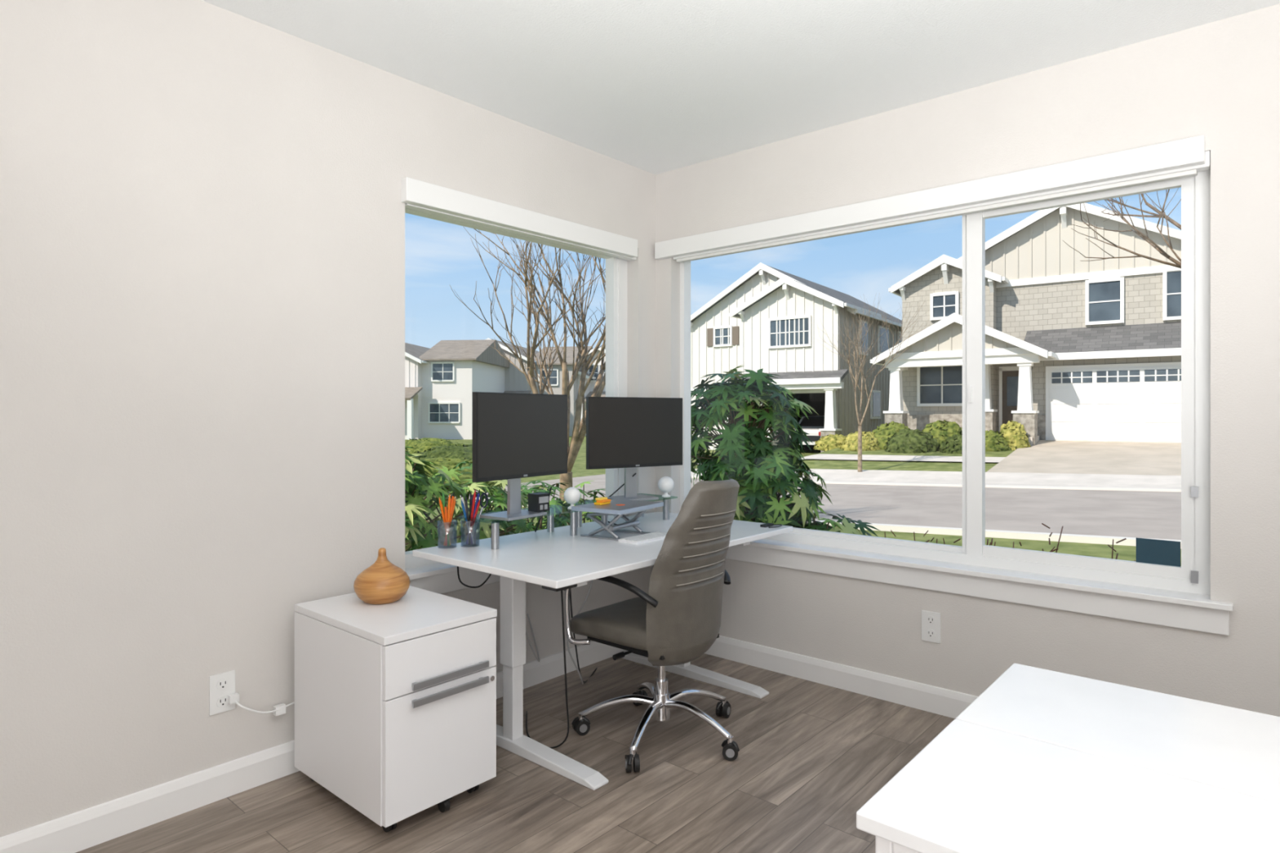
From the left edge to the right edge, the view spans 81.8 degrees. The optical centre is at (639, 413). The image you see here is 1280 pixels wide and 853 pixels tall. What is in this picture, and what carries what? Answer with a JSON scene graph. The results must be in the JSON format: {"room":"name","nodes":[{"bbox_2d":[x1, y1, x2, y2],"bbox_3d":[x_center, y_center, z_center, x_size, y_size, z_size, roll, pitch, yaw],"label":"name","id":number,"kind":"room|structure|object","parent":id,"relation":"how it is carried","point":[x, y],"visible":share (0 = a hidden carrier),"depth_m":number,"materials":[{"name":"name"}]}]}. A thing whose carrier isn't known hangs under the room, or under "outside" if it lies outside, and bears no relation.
{"room":"home office","nodes":[
{"label":"home office","id":0,"kind":"room"},
{"bbox_2d":[0,0,655,837],"bbox_3d":[-1.452,-0.089,2.684,0.160,3.038,4.860,0,0,41],"label":"wall","id":1,"kind":"structure","parent":0,"point":[202,211],"depth_m":2.51,"materials":[{"name":"paint"}]},
{"bbox_2d":[208,670,235,715],"bbox_3d":[-1.447,0.967,2.561,0.009,0.134,0.082,0,0,41],"label":"wall outlet","id":2,"kind":"object","parent":1,"relation":"attached to","point":[221,685],"visible":1,"depth_m":2.56,"materials":[{"name":"white plastic"}]},
{"bbox_2d":[227,693,294,715],"bbox_3d":[-1.317,1.032,2.664,0.055,0.107,0.296,0,0,41],"label":"power cord","id":3,"kind":"object","parent":2,"relation":"attached to","point":[278,709],"visible":0.79,"depth_m":2.60,"materials":[{"name":"white plastic"}]},
{"bbox_2d":[0,640,625,852],"bbox_3d":[-1.438,1.272,2.566,0.016,0.115,4.700,0,0,41],"label":"baseboard","id":4,"kind":"structure","parent":1,"relation":"attached to","point":[86,828],"depth_m":2.46,"materials":[{"name":"white"}]},
{"bbox_2d":[404,208,626,594],"bbox_3d":[-0.543,-0.083,3.703,0.205,1.735,1.610,0,0,41],"label":"window","id":5,"kind":"structure","parent":1,"relation":"in","point":[615,268],"depth_m":4.20,"materials":[{"name":"white plastic"}]},
{"bbox_2d":[400,177,637,261],"bbox_3d":[-0.511,-0.931,3.655,0.095,0.102,1.500,0,0,41],"label":"roller blind","id":6,"kind":"object","parent":5,"relation":"attached to","point":[416,194],"visible":0.96,"depth_m":3.49,"materials":[{"name":"white plastic"}]},
{"bbox_2d":[75,653,955,852],"bbox_3d":[0.184,1.380,1.166,4.300,0.100,4.700,0,0,41],"label":"floor","id":7,"kind":"structure","parent":0,"point":[811,754],"depth_m":2.60,"materials":[{"name":"wood"}]},
{"bbox_2d":[294,586,497,832],"bbox_3d":[-0.868,1.010,2.633,0.641,0.640,0.435,0,0,41],"label":"filing cabinet","id":8,"kind":"object","parent":7,"relation":"on","point":[395,703],"visible":0.94,"depth_m":2.45,"materials":[{"name":"white"}]},
{"bbox_2d":[353,547,409,604],"bbox_3d":[-0.952,0.593,2.728,0.197,0.194,0.197,0,0,41],"label":"diffuser","id":9,"kind":"object","parent":8,"relation":"on","point":[383,582],"visible":1,"depth_m":2.66,"materials":[{"name":"brown wood"}]},
{"bbox_2d":[412,511,792,790],"bbox_3d":[-0.079,0.950,3.410,0.930,0.760,1.623,0,0,41],"label":"desk","id":10,"kind":"object","parent":7,"relation":"on","point":[557,561],"visible":0.68,"depth_m":2.94,"materials":[{"name":"white laminate"}]},
{"bbox_2d":[439,491,455,546],"bbox_3d":[-0.824,0.451,3.159,0.086,0.238,0.086,0,0,-23],"label":"pencils","id":11,"kind":"object","parent":10,"relation":"on","point":[446,513],"visible":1,"depth_m":3.14,"materials":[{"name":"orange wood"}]},
{"bbox_2d":[460,488,488,544],"bbox_3d":[-0.716,0.447,3.199,0.123,0.246,0.086,0,0,-16],"label":"pens","id":12,"kind":"object","parent":10,"relation":"on","point":[470,519],"visible":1,"depth_m":3.19,"materials":[{"name":"multicoloured plastic"}]},
{"bbox_2d":[467,507,577,549],"bbox_3d":[-0.522,0.508,3.348,0.240,0.123,0.560,0,0,41],"label":"monitor stand","id":13,"kind":"object","parent":10,"relation":"on","point":[550,514],"visible":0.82,"depth_m":3.45,"materials":[{"name":"silver metal"}]},
{"bbox_2d":[472,391,567,520],"bbox_3d":[-0.550,0.179,3.225,0.170,0.535,0.564,0,0,34],"label":"computer monitor","id":14,"kind":"object","parent":13,"relation":"on","point":[516,437],"visible":0.99,"depth_m":3.16,"materials":[{"name":"black plastic"}]},
{"bbox_2d":[528,492,549,511],"bbox_3d":[-0.454,0.396,3.315,0.067,0.078,0.070,0,0,41],"label":"desk clock","id":15,"kind":"object","parent":13,"relation":"on","point":[538,501],"depth_m":3.29,"materials":[{"name":"black plastic"}]},
{"bbox_2d":[564,487,580,509],"bbox_3d":[-0.319,0.396,3.476,0.080,0.102,0.080,0,0,41],"label":"speaker","id":16,"kind":"object","parent":13,"relation":"on","point":[571,495],"visible":0.91,"depth_m":3.45},
{"bbox_2d":[457,472,636,748],"bbox_3d":[-0.436,0.822,3.285,0.597,1.030,1.301,0,0,11],"label":"cables","id":17,"kind":"object","parent":10,"relation":"hanging from","point":[635,473],"visible":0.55,"depth_m":3.04,"materials":[{"name":"black rubber"}]},
{"bbox_2d":[525,580,593,684],"bbox_3d":[-0.367,0.976,3.388,0.356,0.694,0.432,0,0,-7],"label":"power cord","id":18,"kind":"object","parent":10,"relation":"hanging from","point":[590,587],"visible":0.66,"depth_m":3.42,"materials":[{"name":"black plastic"}]},
{"bbox_2d":[580,508,653,540],"bbox_3d":[-0.109,0.504,3.467,0.250,0.133,0.240,0,0,33],"label":"laptop stand","id":19,"kind":"object","parent":10,"relation":"on","point":[633,522],"visible":0.61,"depth_m":3.40,"materials":[{"name":"silver metal"}]},
{"bbox_2d":[575,497,669,530],"bbox_3d":[-0.085,0.508,3.855,0.260,0.123,0.580,0,0,41],"label":"monitor stand","id":20,"kind":"object","parent":10,"relation":"on","point":[604,518],"visible":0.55,"depth_m":3.73,"materials":[{"name":"silver metal"}]},
{"bbox_2d":[594,497,611,505],"bbox_3d":[-0.175,0.408,3.463,0.043,0.030,0.081,0,0,33],"label":"sticky notes","id":21,"kind":"object","parent":20,"relation":"on","point":[601,500],"visible":1,"depth_m":3.44,"materials":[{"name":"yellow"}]},
{"bbox_2d":[586,396,682,500],"bbox_3d":[-0.050,0.181,3.862,0.578,0.532,0.170,0,0,-33],"label":"computer monitor","id":22,"kind":"object","parent":20,"relation":"on","point":[629,433],"visible":0.95,"depth_m":3.80,"materials":[{"name":"black plastic"}]},
{"bbox_2d":[657,476,674,497],"bbox_3d":[0.140,0.392,3.978,0.088,0.110,0.088,0,0,41],"label":"speaker","id":23,"kind":"object","parent":20,"relation":"on","point":[665,484],"visible":1,"depth_m":3.95},
{"bbox_2d":[617,531,666,544],"bbox_3d":[0.036,0.564,3.368,0.110,0.012,0.280,0,0,41],"label":"keyboard","id":24,"kind":"object","parent":10,"relation":"on","point":[657,535],"visible":0.91,"depth_m":3.32,"materials":[{"name":"white plastic"}]},
{"bbox_2d":[760,523,782,528],"bbox_3d":[0.664,0.564,3.718,0.093,0.012,0.115,0,0,41],"label":"cable","id":25,"kind":"object","parent":10,"relation":"on","point":[766,525],"visible":1,"depth_m":3.72,"materials":[{"name":"black plastic"}]},
{"bbox_2d":[564,477,739,773],"bbox_3d":[0.094,0.792,3.057,0.733,1.074,0.707,0,0,41],"label":"office chair","id":26,"kind":"object","parent":7,"relation":"on","point":[678,620],"visible":0.97,"depth_m":2.87,"materials":[{"name":"beige leather"}]},
{"bbox_2d":[856,663,1279,852],"bbox_3d":[1.126,0.950,0.907,1.435,0.760,0.838,0,0,41],"label":"table","id":27,"kind":"object","parent":7,"relation":"on","point":[1042,761],"visible":1,"depth_m":1.16,"materials":[{"name":"laminate"}]},
{"bbox_2d":[571,498,663,515],"bbox_3d":[-0.100,0.432,3.462,0.319,0.019,0.404,0,0,41],"label":"laptop","id":28,"kind":"object","parent":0,"point":[617,506],"depth_m":3.38,"materials":[{"name":"silver metal"}]},
{"bbox_2d":[201,0,1279,174],"bbox_3d":[0.184,-1.508,1.166,4.300,0.200,4.700,0,0,41],"label":"ceiling","id":29,"kind":"structure","parent":0,"point":[654,86],"depth_m":2.85,"materials":[{"name":"white paint"}]},
{"bbox_2d":[655,3,1279,716],"bbox_3d":[1.832,-0.089,2.954,4.460,3.038,0.160,0,0,41],"label":"wall","id":30,"kind":"structure","parent":0,"point":[1219,81],"depth_m":2.91,"materials":[{"name":"paint"}]},
{"bbox_2d":[704,635,978,719],"bbox_3d":[1.720,1.272,2.934,4.284,0.115,0.016,0,0,41],"label":"baseboard","id":31,"kind":"structure","parent":30,"relation":"attached to","point":[925,697],"depth_m":3.55,"materials":[{"name":"white"}]},
{"bbox_2d":[921,610,940,644],"bbox_3d":[1.300,0.952,3.301,0.082,0.134,0.009,0,0,41],"label":"wall outlet","id":32,"kind":"object","parent":30,"relation":"attached to","point":[931,621],"visible":1,"depth_m":3.30,"materials":[{"name":"white plastic"}]},
{"bbox_2d":[680,168,1233,635],"bbox_3d":[1.155,-0.083,3.508,2.599,1.735,0.205,0,0,41],"label":"window","id":33,"kind":"structure","parent":30,"relation":"in","point":[1193,575],"depth_m":3.06,"materials":[{"name":"white plastic"}]},
{"bbox_2d":[654,134,1210,262],"bbox_3d":[1.084,-0.935,3.497,2.558,0.121,0.095,0,0,41],"label":"roller blind","id":34,"kind":"object","parent":33,"relation":"attached to","point":[1184,157],"visible":1,"depth_m":3.18,"materials":[{"name":"white plastic"}]},
{"bbox_2d":[1136,537,1180,566],"bbox_3d":[1.996,0.532,2.847,0.141,0.095,0.003,0,0,41],"label":"window sticker","id":35,"kind":"object","parent":33,"relation":"attached to","point":[1167,553],"visible":1,"depth_m":2.84,"materials":[{"name":"blue"}]},
{"label":"outside","id":36,"kind":"structure","parent":0,"visible":0},
{"bbox_2d":[404,435,1181,566],"bbox_3d":[3.294,1.378,47.055,130.000,0.967,100.000,0,0,36],"label":"lawn","id":37,"kind":"structure","parent":36,"point":[1126,553],"depth_m":20.38,"materials":[{"name":"green plant"}]},
{"bbox_2d":[404,437,472,453],"bbox_3d":[-9.233,1.496,31.443,6.323,0.944,4.214,0,0,36],"label":"shrub","id":38,"kind":"object","parent":37,"relation":"on","point":[424,443],"visible":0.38,"depth_m":30.31,"materials":[{"name":"green plant"}]},
{"bbox_2d":[413,444,472,460],"bbox_3d":[-6.151,1.518,25.479,5.391,0.928,3.164,0,0,36],"label":"shrub","id":39,"kind":"object","parent":37,"relation":"on","point":[464,452],"visible":0.34,"depth_m":24.72,"materials":[{"name":"green plant"}]},
{"bbox_2d":[404,339,509,439],"bbox_3d":[-16.484,-1.620,53.994,12.180,7.500,13.140,0,0,6],"label":"house","id":40,"kind":"structure","parent":37,"relation":"on","point":[441,380],"depth_m":49.60,"materials":[{"name":"white paint"}]},
{"bbox_2d":[418,456,507,485],"bbox_3d":[-5.339,1.576,19.925,4.666,0.826,3.207,0,0,36],"label":"shrub","id":41,"kind":"object","parent":37,"relation":"on","point":[449,463],"visible":0.27,"depth_m":19.05,"materials":[{"name":"green plant"}]},
{"bbox_2d":[404,446,605,551],"bbox_3d":[-1.001,0.931,4.900,1.080,1.500,2.919,0,0,32],"label":"shrub","id":42,"kind":"object","parent":37,"relation":"on","point":[418,486],"visible":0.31,"depth_m":4.39,"materials":[{"name":"green plant"}]},
{"bbox_2d":[449,226,605,525],"bbox_3d":[-0.969,-0.721,9.955,3.081,5.002,2.875,0,0,-1],"label":"bare tree","id":43,"kind":"object","parent":37,"relation":"on","point":[579,432],"visible":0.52,"depth_m":9.80,"materials":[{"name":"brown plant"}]},
{"bbox_2d":[485,337,593,435],"bbox_3d":[-9.940,-1.865,61.763,12.180,7.990,13.140,0,0,11],"label":"house","id":44,"kind":"structure","parent":37,"relation":"on","point":[515,381],"depth_m":57.01,"materials":[{"name":"beige"}]},
{"bbox_2d":[575,346,605,435],"bbox_3d":[-1.153,-1.620,62.928,12.180,7.500,13.140,0,0,16],"label":"house","id":45,"kind":"structure","parent":37,"relation":"on","point":[589,389],"depth_m":58.56,"materials":[{"name":"white"}]},
{"bbox_2d":[690,364,879,537],"bbox_3d":[0.932,0.659,5.010,1.697,2.044,0.988,0,0,41],"label":"shrub","id":46,"kind":"object","parent":37,"relation":"on","point":[762,469],"visible":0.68,"depth_m":4.93,"materials":[{"name":"green plant"}]},
{"bbox_2d":[690,262,902,453],"bbox_3d":[8.184,-2.290,37.029,8.860,9.040,12.850,0,0,36],"label":"house","id":47,"kind":"structure","parent":37,"relation":"on","point":[768,319],"depth_m":32.13,"materials":[{"name":"beige"}]},
{"bbox_2d":[789,415,824,448],"bbox_3d":[8.472,0.880,33.513,1.820,1.600,4.420,0,0,36],"label":"parked car","id":48,"kind":"object","parent":37,"relation":"on","point":[811,426],"visible":0.14,"depth_m":32.46,"materials":[{"name":"white paint"}]},
{"bbox_2d":[813,434,845,451],"bbox_3d":[6.892,0.998,26.136,1.518,0.629,1.330,0,0,36],"label":"shrub","id":49,"kind":"object","parent":37,"relation":"on","point":[830,442],"visible":0.75,"depth_m":25.79,"materials":[{"name":"plant"}]},
{"bbox_2d":[839,431,880,451],"bbox_3d":[7.509,0.914,24.947,1.559,0.725,1.347,0,0,36],"label":"shrub","id":50,"kind":"object","parent":37,"relation":"on","point":[869,442],"visible":0.78,"depth_m":24.53,"materials":[{"name":"plant"}]},
{"bbox_2d":[816,295,935,471],"bbox_3d":[6.490,-0.914,20.285,2.764,5.089,2.350,0,0,-21],"label":"bare tree","id":51,"kind":"object","parent":37,"relation":"on","point":[860,420],"visible":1,"depth_m":20.18,"materials":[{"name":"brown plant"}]},
{"bbox_2d":[872,421,910,449],"bbox_3d":[8.476,0.731,24.757,1.738,0.985,1.326,0,0,36],"label":"shrub","id":52,"kind":"object","parent":37,"relation":"on","point":[883,431],"visible":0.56,"depth_m":24.45,"materials":[{"name":"plant"}]},
{"bbox_2d":[883,428,940,453],"bbox_3d":[8.759,0.884,23.803,1.860,0.802,1.519,0,0,36],"label":"shrub","id":53,"kind":"object","parent":37,"relation":"on","point":[906,441],"visible":0.98,"depth_m":23.30,"materials":[{"name":"green plant"}]},
{"bbox_2d":[921,419,962,448],"bbox_3d":[9.769,0.703,23.800,1.764,1.038,1.315,0,0,36],"label":"shrub","id":54,"kind":"object","parent":37,"relation":"on","point":[940,430],"visible":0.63,"depth_m":23.44,"materials":[{"name":"green plant"}]},
{"bbox_2d":[937,434,962,453],"bbox_3d":[9.912,0.953,22.830,1.338,0.680,1.131,0,0,36],"label":"shrub","id":55,"kind":"object","parent":37,"relation":"on","point":[953,445],"visible":0.61,"depth_m":22.64,"materials":[{"name":"green plant"}]},
{"bbox_2d":[985,429,1011,451],"bbox_3d":[10.841,0.862,22.902,1.342,0.761,1.125,0,0,36],"label":"shrub","id":56,"kind":"object","parent":37,"relation":"on","point":[994,441],"visible":0.6,"depth_m":22.47,"materials":[{"name":"green plant"}]},
{"bbox_2d":[884,523,1135,561],"bbox_3d":[2.344,1.144,4.421,1.591,0.973,0.638,0,0,41],"label":"bare shrub","id":57,"kind":"object","parent":37,"relation":"on","point":[991,542],"visible":0.14,"depth_m":4.55,"materials":[{"name":"brown plant"}]},
{"bbox_2d":[999,420,1031,450],"bbox_3d":[11.502,0.703,22.795,1.026,1.000,0.934,0,0,36],"label":"shrub","id":58,"kind":"object","parent":37,"relation":"on","point":[1014,433],"visible":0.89,"depth_m":22.50,"materials":[{"name":"yellow plant"}]},
{"bbox_2d":[870,203,1181,445],"bbox_3d":[16.265,-2.765,27.354,11.250,8.590,13.000,0,0,36],"label":"house","id":59,"kind":"structure","parent":37,"relation":"on","point":[1076,349],"depth_m":23.79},
{"bbox_2d":[1063,187,1181,268],"bbox_3d":[7.699,-1.984,8.457,4.952,7.429,5.513,0,0,25],"label":"bare tree","id":60,"kind":"object","parent":37,"relation":"on","point":[1162,215],"visible":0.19,"depth_m":9.62,"materials":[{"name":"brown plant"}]},
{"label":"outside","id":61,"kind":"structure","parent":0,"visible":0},
{"bbox_2d":[690,468,1181,488],"bbox_3d":[21.745,1.502,7.807,54.001,0.589,2.200,0,0,36],"label":"sidewalk","id":62,"kind":"structure","parent":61,"point":[1122,481],"depth_m":17.48,"materials":[{"name":"concrete"}]},
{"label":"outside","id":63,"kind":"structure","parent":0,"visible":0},
{"bbox_2d":[449,474,1181,540],"bbox_3d":[18.953,1.579,3.965,54.001,0.495,7.300,0,0,36],"label":"street","id":64,"kind":"structure","parent":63,"point":[1120,513],"depth_m":12.68,"materials":[{"name":"grey asphalt"}]},
{"bbox_2d":[448,495,1181,548],"bbox_3d":[16.795,1.632,0.996,54.000,0.690,0.166,0,0,36],"label":"curb","id":65,"kind":"object","parent":64,"relation":"on","point":[1101,540],"visible":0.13,"depth_m":9.55,"materials":[{"name":"beige concrete"}]},
{"bbox_2d":[691,475,1181,492],"bbox_3d":[21.087,1.632,6.901,54.000,0.690,0.166,0,0,36],"label":"curb","id":66,"kind":"object","parent":64,"relation":"on","point":[692,477],"visible":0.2,"depth_m":16.11,"materials":[{"name":"beige concrete"}]},
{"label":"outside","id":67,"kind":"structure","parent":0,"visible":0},
{"bbox_2d":[986,440,1181,475],"bbox_3d":[13.268,1.159,19.531,6.300,0.639,6.800,0,0,36],"label":"driveway","id":68,"kind":"structure","parent":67,"point":[1046,456],"depth_m":19.62,"materials":[{"name":"concrete"}]},
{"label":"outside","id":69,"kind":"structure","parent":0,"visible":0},
{"bbox_2d":[697,453,1005,464],"bbox_3d":[5.989,1.491,23.462,10.100,0.531,1.000,0,0,36],"label":"sidewalk","id":70,"kind":"structure","parent":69,"point":[820,456],"depth_m":22.23,"materials":[{"name":"concrete"}]}
]}

